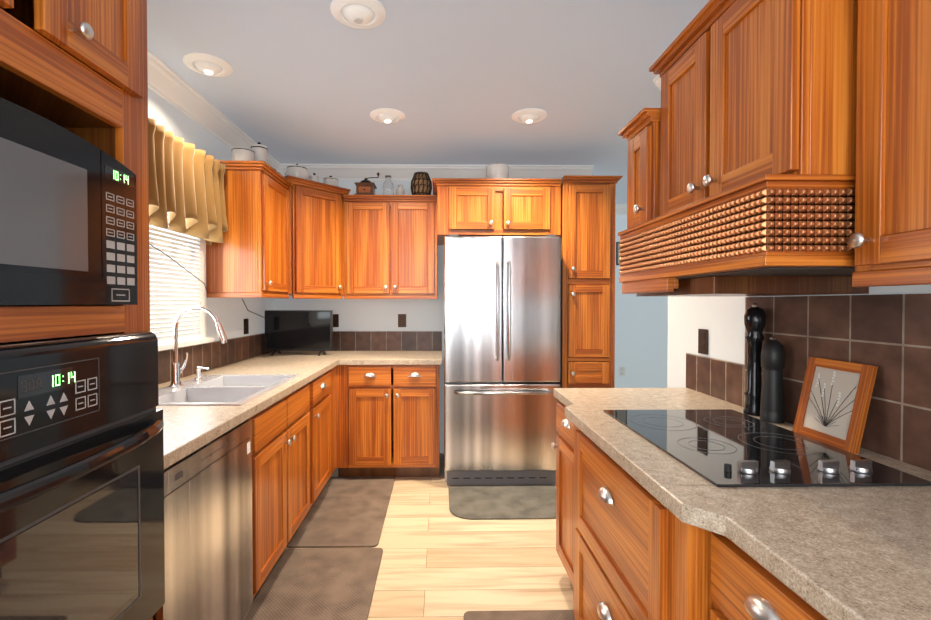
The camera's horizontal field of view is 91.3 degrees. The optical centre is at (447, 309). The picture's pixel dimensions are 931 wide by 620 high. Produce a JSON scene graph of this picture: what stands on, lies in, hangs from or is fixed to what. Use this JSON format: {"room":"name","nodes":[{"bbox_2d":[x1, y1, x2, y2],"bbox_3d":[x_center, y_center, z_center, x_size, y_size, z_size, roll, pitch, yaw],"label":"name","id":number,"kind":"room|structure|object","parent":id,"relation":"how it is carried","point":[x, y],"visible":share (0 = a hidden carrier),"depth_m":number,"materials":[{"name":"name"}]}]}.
{"room":"kitchen","nodes":[
{"label":"kitchen","id":0,"kind":"room"},
{"bbox_2d":[148,87,273,340],"bbox_3d":[-1.542,0.050,1.215,0.120,2.530,5.810,0,1,-1],"label":"wall","id":1,"kind":"structure","parent":0,"point":[232,314],"depth_m":2.96,"materials":[{"name":"white paint"}]},
{"bbox_2d":[149,212,213,350],"bbox_3d":[-1.471,-0.313,2.281,0.055,1.035,1.070,0,1,-1],"label":"window","id":2,"kind":"structure","parent":1,"relation":"in","point":[176,289],"depth_m":2.48,"materials":[{"name":"white"}]},
{"bbox_2d":[148,118,227,244],"bbox_3d":[-1.383,-0.628,2.230,0.158,0.484,1.093,0,1,-1],"label":"window valance","id":3,"kind":"object","parent":2,"relation":"attached to","point":[186,188],"visible":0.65,"depth_m":2.36,"materials":[{"name":"brown fabric"}]},
{"bbox_2d":[149,244,264,317],"bbox_3d":[-1.458,-0.126,2.835,0.083,0.569,1.952,0,1,-1],"label":"cord","id":4,"kind":"object","parent":1,"relation":"attached to","point":[196,277],"visible":0.6,"depth_m":2.51,"materials":[{"name":"black plastic"}]},
{"bbox_2d":[147,48,282,175],"bbox_3d":[-1.438,-1.157,1.199,0.088,0.115,5.570,0,1,-1],"label":"crown molding","id":5,"kind":"structure","parent":1,"relation":"attached to","point":[170,86],"depth_m":2.61,"materials":[{"name":"white"}]},
{"bbox_2d":[158,333,272,383],"bbox_3d":[-1.499,0.293,2.612,0.010,0.172,2.782,0,1,-1],"label":"tile backsplash","id":6,"kind":"structure","parent":1,"relation":"attached to","point":[212,355],"depth_m":2.88,"materials":[{"name":"brown tile"}]},
{"bbox_2d":[244,319,248,333],"bbox_3d":[-1.513,0.123,3.412,0.008,0.115,0.072,0,1,-1],"label":"outlet","id":7,"kind":"object","parent":1,"relation":"attached to","point":[246,326],"visible":1,"depth_m":3.41,"materials":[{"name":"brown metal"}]},
{"bbox_2d":[206,160,292,298],"bbox_3d":[-1.310,-0.496,3.038,0.401,0.833,0.538,0,1,-1],"label":"upper cabinet","id":8,"kind":"object","parent":1,"relation":"attached to","point":[249,257],"visible":0.94,"depth_m":2.81,"materials":[{"name":"brown wood"}]},
{"bbox_2d":[231,147,254,160],"bbox_3d":[-1.300,-0.964,2.890,0.139,0.105,0.139,0,1,-1],"label":"canister","id":9,"kind":"object","parent":8,"relation":"on","point":[242,154],"visible":0.69,"depth_m":2.83,"materials":[{"name":"white ceramic"}]},
{"bbox_2d":[251,142,267,163],"bbox_3d":[-1.257,-1.016,3.030,0.106,0.204,0.106,0,1,-1],"label":"canister","id":10,"kind":"object","parent":8,"relation":"on","point":[261,151],"visible":0.6,"depth_m":2.99,"materials":[{"name":"white ceramic"}]},
{"bbox_2d":[284,175,350,298],"bbox_3d":[-1.150,-0.528,3.623,0.739,0.880,0.747,0,1,-1],"label":"upper cabinet","id":11,"kind":"object","parent":1,"relation":"attached to","point":[316,240],"visible":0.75,"depth_m":3.45,"materials":[{"name":"brown wood"}]},
{"bbox_2d":[284,164,309,179],"bbox_3d":[-1.144,-1.038,3.451,0.184,0.142,0.184,0,1,-1],"label":"canister","id":12,"kind":"object","parent":11,"relation":"on","point":[298,171],"visible":0.58,"depth_m":3.38,"materials":[{"name":"white ceramic"}]},
{"bbox_2d":[310,173,318,181],"bbox_3d":[-1.046,-1.020,3.558,0.069,0.104,0.069,0,1,-1],"label":"jar","id":13,"kind":"object","parent":11,"relation":"on","point":[313,177],"visible":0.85,"depth_m":3.53,"materials":[{"name":"white ceramic"}]},
{"bbox_2d":[323,176,337,185],"bbox_3d":[-0.945,-1.027,3.670,0.118,0.114,0.118,0,1,-1],"label":"coffee canister","id":14,"kind":"object","parent":11,"relation":"on","point":[331,180],"visible":0.65,"depth_m":3.62,"materials":[{"name":"white ceramic"}]},
{"bbox_2d":[274,180,443,452],"bbox_3d":[-0.134,0.008,4.083,2.790,2.530,0.120,0,1,-1],"label":"wall","id":15,"kind":"structure","parent":0,"point":[380,314],"depth_m":4.02,"materials":[{"name":"white paint"}]},
{"bbox_2d":[333,314,338,326],"bbox_3d":[-0.998,0.094,4.005,0.072,0.115,0.008,0,1,-1],"label":"electrical outlet","id":16,"kind":"object","parent":15,"relation":"attached to","point":[335,320],"visible":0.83,"depth_m":4.00,"materials":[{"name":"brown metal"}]},
{"bbox_2d":[333,331,441,350],"bbox_3d":[-0.785,0.273,4.010,1.464,0.172,0.010,0,1,-1],"label":"tile backsplash","id":17,"kind":"structure","parent":15,"relation":"attached to","point":[387,340],"depth_m":4.01,"materials":[{"name":"brown tile"}]},
{"bbox_2d":[343,195,437,298],"bbox_3d":[-0.465,-0.508,3.819,0.757,0.833,0.379,0,1,-1],"label":"cabinet pair","id":18,"kind":"object","parent":15,"relation":"attached to","point":[390,246],"visible":0.96,"depth_m":3.67,"materials":[{"name":"brown wood"}]},
{"bbox_2d":[354,172,379,194],"bbox_3d":[-0.657,-1.028,3.739,0.194,0.209,0.163,0,1,-1],"label":"coffee grinder","id":19,"kind":"object","parent":18,"relation":"on","point":[365,186],"visible":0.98,"depth_m":3.67,"materials":[{"name":"brown wood"}]},
{"bbox_2d":[383,175,393,194],"bbox_3d":[-0.488,-1.014,3.733,0.086,0.180,0.086,0,1,-1],"label":"glass jar","id":20,"kind":"object","parent":18,"relation":"on","point":[388,186],"visible":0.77,"depth_m":3.70,"materials":[{"name":"white"}]},
{"bbox_2d":[396,184,404,194],"bbox_3d":[-0.389,-0.976,3.735,0.068,0.105,0.068,0,1,-1],"label":"vase","id":21,"kind":"object","parent":18,"relation":"on","point":[400,190],"visible":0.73,"depth_m":3.71,"materials":[{"name":"white ceramic"}]},
{"bbox_2d":[410,172,431,194],"bbox_3d":[-0.219,-1.024,3.757,0.179,0.204,0.178,0,1,-1],"label":"wicker vase","id":22,"kind":"object","parent":18,"relation":"on","point":[421,183],"visible":0.79,"depth_m":3.69,"materials":[{"name":"brown wicker"}]},
{"bbox_2d":[398,314,405,326],"bbox_3d":[-0.404,0.094,4.015,0.072,0.115,0.008,0,1,-1],"label":"electrical outlet","id":23,"kind":"object","parent":15,"relation":"attached to","point":[401,320],"visible":1,"depth_m":4.01,"materials":[{"name":"brown plastic"}]},
{"bbox_2d":[283,164,593,180],"bbox_3d":[-0.087,-1.197,3.962,2.700,0.115,0.089,0,1,-1],"label":"crown molding","id":24,"kind":"structure","parent":15,"relation":"attached to","point":[339,171],"depth_m":3.95,"materials":[{"name":"white paint"}]},
{"bbox_2d":[432,178,561,244],"bbox_3d":[0.361,-0.772,3.684,0.963,0.411,0.669,0,1,-1],"label":"upper cabinet","id":25,"kind":"object","parent":15,"relation":"attached to","point":[502,207],"visible":0.94,"depth_m":3.39,"materials":[{"name":"brown wood"}]},
{"bbox_2d":[486,163,508,178],"bbox_3d":[0.381,-1.050,3.486,0.180,0.149,0.180,0,1,-1],"label":"canister","id":26,"kind":"object","parent":25,"relation":"on","point":[497,170],"visible":0.79,"depth_m":3.41,"materials":[{"name":"white ceramic"}]},
{"bbox_2d":[253,453,572,619],"bbox_3d":[1.240,1.353,2.035,5.710,0.100,7.320,0,1,-1],"label":"floor","id":27,"kind":"structure","parent":0,"point":[440,560],"depth_m":2.34,"materials":[{"name":"wood"}]},
{"bbox_2d":[0,0,152,619],"bbox_3d":[-1.109,0.195,0.849,0.729,2.250,0.746,0,1,-1],"label":"tall cabinet","id":28,"kind":"object","parent":27,"relation":"on","point":[79,68],"visible":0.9,"depth_m":1.02,"materials":[{"name":"brown wood"}]},
{"bbox_2d":[0,97,137,304],"bbox_3d":[-0.974,-0.186,0.821,0.444,0.354,0.592,0,1,-1],"label":"built-in microwave","id":29,"kind":"object","parent":28,"relation":"in","point":[68,219],"visible":1,"depth_m":0.89,"materials":[{"name":"black"}]},
{"bbox_2d":[0,331,164,619],"bbox_3d":[-1.036,0.425,0.854,0.720,0.727,0.702,0,1,-1],"label":"built-in oven","id":30,"kind":"object","parent":28,"relation":"in","point":[81,482],"visible":1,"depth_m":0.93,"materials":[{"name":"black metal"}]},
{"bbox_2d":[153,419,252,619],"bbox_3d":[-1.094,0.875,1.534,0.627,0.866,0.596,0,1,-1],"label":"dishwasher","id":31,"kind":"object","parent":27,"relation":"on","point":[208,541],"visible":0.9,"depth_m":1.50,"materials":[{"name":"grey metal"}]},
{"bbox_2d":[249,383,309,597],"bbox_3d":[-1.123,0.862,2.262,0.711,0.875,0.854,0,1,-1],"label":"base cabinet","id":32,"kind":"object","parent":27,"relation":"on","point":[280,468],"visible":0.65,"depth_m":2.15,"materials":[{"name":"brown wood"}]},
{"bbox_2d":[156,351,353,468],"bbox_3d":[-1.151,0.399,2.619,0.703,0.040,2.782,0,1,-1],"label":"countertop","id":33,"kind":"structure","parent":32,"relation":"on","point":[187,430],"depth_m":1.86,"materials":[{"name":"stone"}]},
{"bbox_2d":[169,305,227,387],"bbox_3d":[-1.227,0.176,2.329,0.282,0.400,0.250,0,1,-1],"label":"chrome faucet","id":34,"kind":"object","parent":33,"relation":"on","point":[176,370],"visible":1,"depth_m":2.22,"materials":[{"name":"white metal"}]},
{"bbox_2d":[158,374,299,405],"bbox_3d":[-1.124,0.478,2.239,0.548,0.200,0.778,0,1,-1],"label":"double-bowl sink","id":35,"kind":"object","parent":33,"relation":"in","point":[223,390],"visible":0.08,"depth_m":2.22,"materials":[{"name":"white ceramic"}]},
{"bbox_2d":[265,310,332,355],"bbox_3d":[-1.207,0.184,3.688,0.550,0.361,0.165,0,1,3],"label":"tv","id":36,"kind":"object","parent":33,"relation":"on","point":[298,330],"visible":0.98,"depth_m":3.67,"materials":[{"name":"black plastic"}]},
{"bbox_2d":[243,548,382,619],"bbox_3d":[-0.603,1.299,1.927,0.530,0.010,1.065,0,1,-1],"label":"rug","id":37,"kind":"object","parent":27,"relation":"on","point":[319,583],"visible":0.96,"depth_m":2.12,"materials":[{"name":"fabric"}]},
{"bbox_2d":[308,370,331,507],"bbox_3d":[-1.135,0.852,2.950,0.711,0.875,0.519,0,1,-1],"label":"base cabinet","id":38,"kind":"object","parent":27,"relation":"on","point":[319,410],"visible":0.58,"depth_m":2.90,"materials":[{"name":"brown wood"}]},
{"bbox_2d":[330,367,335,472],"bbox_3d":[-0.881,0.847,3.306,0.090,0.875,0.183,0,1,-1],"label":"cabinet filler","id":39,"kind":"object","parent":27,"relation":"on","point":[333,414],"visible":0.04,"depth_m":3.33,"materials":[{"name":"brown wood"}]},
{"bbox_2d":[287,476,394,547],"bbox_3d":[-0.643,1.283,2.976,0.505,0.010,0.995,0,1,-1],"label":"rug","id":40,"kind":"object","parent":27,"relation":"on","point":[347,511],"visible":0.9,"depth_m":2.85,"materials":[{"name":"fabric"}]},
{"bbox_2d":[336,365,439,476],"bbox_3d":[-0.455,0.841,3.691,0.775,0.875,0.673,0,1,-1],"label":"base cabinet","id":41,"kind":"object","parent":27,"relation":"on","point":[387,420],"visible":0.9,"depth_m":3.39,"materials":[{"name":"brown wood"}]},
{"bbox_2d":[338,351,441,364],"bbox_3d":[-0.432,0.384,3.698,0.770,0.040,0.648,0,1,-1],"label":"countertop","id":42,"kind":"structure","parent":41,"relation":"on","point":[394,358],"depth_m":3.44,"materials":[{"name":"laminate"}]},
{"bbox_2d":[448,485,555,519],"bbox_3d":[0.393,1.282,3.055,0.770,0.010,0.510,0,1,-1],"label":"area rug","id":43,"kind":"object","parent":27,"relation":"on","point":[481,502],"visible":0.81,"depth_m":3.03,"materials":[{"name":"grey fabric"}]},
{"bbox_2d":[444,234,560,484],"bbox_3d":[0.388,0.364,3.594,0.837,1.824,0.807,0,1,-1],"label":"refrigerator","id":44,"kind":"object","parent":27,"relation":"on","point":[502,322],"visible":1,"depth_m":3.26,"materials":[{"name":"silver metal"}]},
{"bbox_2d":[464,610,574,619],"bbox_3d":[0.323,1.305,1.474,0.498,0.010,0.970,0,1,-1],"label":"rug","id":45,"kind":"object","parent":27,"relation":"on","point":[527,615],"visible":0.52,"depth_m":1.93,"materials":[{"name":"fabric"}]},
{"bbox_2d":[551,401,573,584],"bbox_3d":[0.846,0.866,2.030,0.693,0.875,0.434,0,1,-1],"label":"base cabinet","id":46,"kind":"object","parent":27,"relation":"on","point":[564,445],"visible":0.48,"depth_m":2.08,"materials":[{"name":"brown wood"}]},
{"bbox_2d":[557,175,622,387],"bbox_3d":[1.075,0.138,3.709,0.436,2.281,0.669,0,1,-1],"label":"pantry cabinet","id":47,"kind":"object","parent":27,"relation":"on","point":[587,349],"visible":0.69,"depth_m":3.41,"materials":[{"name":"brown wood"}]},
{"bbox_2d":[573,425,713,619],"bbox_3d":[0.832,0.875,1.396,0.742,0.875,0.828,0,1,-1],"label":"base cabinet","id":48,"kind":"object","parent":27,"relation":"on","point":[640,552],"visible":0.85,"depth_m":1.24,"materials":[{"name":"brown wood"}]},
{"bbox_2d":[710,533,827,619],"bbox_3d":[0.881,0.884,0.803,0.662,0.876,0.355,0,1,-1],"label":"base cabinet","id":49,"kind":"object","parent":27,"relation":"on","point":[745,586],"visible":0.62,"depth_m":0.81,"materials":[{"name":"brown wood"}]},
{"bbox_2d":[554,388,930,619],"bbox_3d":[0.851,0.425,0.877,0.723,0.040,2.745,0,1,-1],"label":"countertop","id":50,"kind":"structure","parent":49,"relation":"on","point":[848,553],"depth_m":0.90,"materials":[{"name":"stone"}]},
{"bbox_2d":[743,303,765,415],"bbox_3d":[1.153,0.183,1.710,0.069,0.418,0.069,0,1,-1],"label":"pepper mill","id":51,"kind":"object","parent":50,"relation":"on","point":[754,319],"visible":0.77,"depth_m":1.69,"materials":[{"name":"black wood"}]},
{"bbox_2d":[604,409,930,486],"bbox_3d":[0.855,0.415,1.395,0.500,0.104,0.720,0,1,-1],"label":"glass cooktop","id":52,"kind":"object","parent":50,"relation":"in","point":[724,448],"visible":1,"depth_m":1.24,"materials":[{"name":"grey glass"}]},
{"bbox_2d":[760,337,784,422],"bbox_3d":[1.152,0.243,1.612,0.072,0.300,0.072,0,1,-1],"label":"pepper mill","id":53,"kind":"object","parent":50,"relation":"on","point":[772,387],"visible":0.98,"depth_m":1.59,"materials":[{"name":"black wood"}]},
{"bbox_2d":[793,356,877,453],"bbox_3d":[1.155,0.276,1.369,0.018,0.250,0.219,12,1,-1],"label":"picture frame","id":54,"kind":"object","parent":50,"relation":"on","point":[834,402],"visible":0.98,"depth_m":1.35,"materials":[{"name":"brown wood"}]},
{"bbox_2d":[147,0,708,203],"bbox_3d":[1.240,-1.277,1.997,5.710,0.100,7.320,0,1,-1],"label":"ceiling","id":55,"kind":"structure","parent":0,"point":[458,82],"depth_m":2.38,"materials":[{"name":"grey paint"}]},
{"bbox_2d":[183,53,232,76],"bbox_3d":[-1.202,-1.210,2.283,0.224,0.042,0.224,0,1,-1],"label":"ceiling light","id":56,"kind":"object","parent":55,"relation":"attached to","point":[208,64],"visible":1,"depth_m":2.25,"materials":[{"name":"white glass"}]},
{"bbox_2d":[330,0,385,28],"bbox_3d":[-0.367,-1.203,1.864,0.224,0.042,0.224,0,1,-1],"label":"ceiling light","id":57,"kind":"object","parent":55,"relation":"attached to","point":[362,14],"visible":1,"depth_m":1.84,"materials":[{"name":"white glass"}]},
{"bbox_2d":[370,108,404,122],"bbox_3d":[-0.383,-1.218,2.899,0.224,0.042,0.224,0,1,-1],"label":"ceiling light","id":58,"kind":"object","parent":55,"relation":"attached to","point":[385,115],"visible":1,"depth_m":2.86,"materials":[{"name":"white glass"}]},
{"bbox_2d":[511,108,546,122],"bbox_3d":[0.519,-1.218,2.900,0.224,0.042,0.224,0,1,-1],"label":"ceiling light","id":59,"kind":"object","parent":55,"relation":"attached to","point":[530,115],"visible":1,"depth_m":2.86,"materials":[{"name":"white glass"}]},
{"bbox_2d":[653,74,660,90],"bbox_3d":[1.176,-1.146,0.447,0.088,0.115,3.980,0,1,-1],"label":"crown molding","id":60,"kind":"structure","parent":55,"relation":"attached to","point":[657,80],"depth_m":2.41,"materials":[{"name":"white"}]},
{"bbox_2d":[614,215,667,387],"bbox_3d":[2.276,-0.015,5.633,3.520,2.530,0.120,0,1,-1],"label":"wall","id":61,"kind":"structure","parent":0,"point":[641,337],"depth_m":5.58,"materials":[{"name":"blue paint"}]},
{"bbox_2d":[616,242,620,264],"bbox_3d":[2.127,-0.689,5.552,0.140,0.280,0.016,0,1,-1],"label":"picture","id":62,"kind":"object","parent":61,"relation":"attached to","point":[617,253],"visible":0.36,"depth_m":5.54,"materials":[{"name":"grey"}]},
{"bbox_2d":[615,204,626,214],"bbox_3d":[2.278,-1.220,5.511,3.280,0.115,0.088,0,1,-1],"label":"crown molding","id":63,"kind":"structure","parent":61,"relation":"attached to","point":[620,209],"depth_m":5.51,"materials":[{"name":"white paint"}]},
{"bbox_2d":[619,367,624,375],"bbox_3d":[2.137,0.751,5.578,0.070,0.110,0.008,0,1,-1],"label":"outlet","id":64,"kind":"object","parent":61,"relation":"attached to","point":[621,371],"visible":1,"depth_m":5.58,"materials":[{"name":"white plastic"}]},
{"bbox_2d":[667,284,930,387],"bbox_3d":[1.281,0.061,0.467,0.120,2.530,3.980,0,1,-1],"label":"wall","id":65,"kind":"structure","parent":0,"point":[720,319],"depth_m":2.07,"materials":[{"name":"white paint"}]},
{"bbox_2d":[618,108,660,228],"bbox_3d":[0.936,-0.510,1.723,0.524,0.408,0.236,0,1,-1],"label":"upper cabinet","id":66,"kind":"object","parent":65,"relation":"attached to","point":[640,131],"visible":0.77,"depth_m":1.64,"materials":[{"name":"brown wood"}]},
{"bbox_2d":[698,329,707,354],"bbox_3d":[1.188,0.147,2.117,0.008,0.115,0.072,0,1,-1],"label":"outlet","id":67,"kind":"object","parent":65,"relation":"attached to","point":[702,341],"visible":1,"depth_m":2.11,"materials":[{"name":"brown plastic"}]},
{"bbox_2d":[618,174,868,295],"bbox_3d":[0.941,-0.174,1.398,0.524,0.252,0.820,0,1,-1],"label":"wood range hood","id":68,"kind":"object","parent":65,"relation":"attached to","point":[777,235],"visible":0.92,"depth_m":1.13,"materials":[{"name":"brown wood"}]},
{"bbox_2d":[649,0,857,215],"bbox_3d":[0.959,-0.581,1.315,0.491,0.563,0.650,0,1,-1],"label":"upper cabinet","id":69,"kind":"object","parent":65,"relation":"attached to","point":[752,89],"visible":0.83,"depth_m":1.11,"materials":[{"name":"brown wood"}]},
{"bbox_2d":[686,294,930,470],"bbox_3d":[1.208,0.182,0.880,0.010,0.444,2.745,0,1,-1],"label":"tile backsplash","id":70,"kind":"structure","parent":65,"relation":"attached to","point":[888,336],"depth_m":1.29,"materials":[{"name":"brown tile"}]},
{"bbox_2d":[848,0,930,279],"bbox_3d":[1.041,-0.472,0.705,0.349,0.789,0.556,0,1,-1],"label":"upper cabinet","id":71,"kind":"object","parent":65,"relation":"attached to","point":[889,240],"depth_m":0.89,"materials":[{"name":"brown wood"}]}
]}

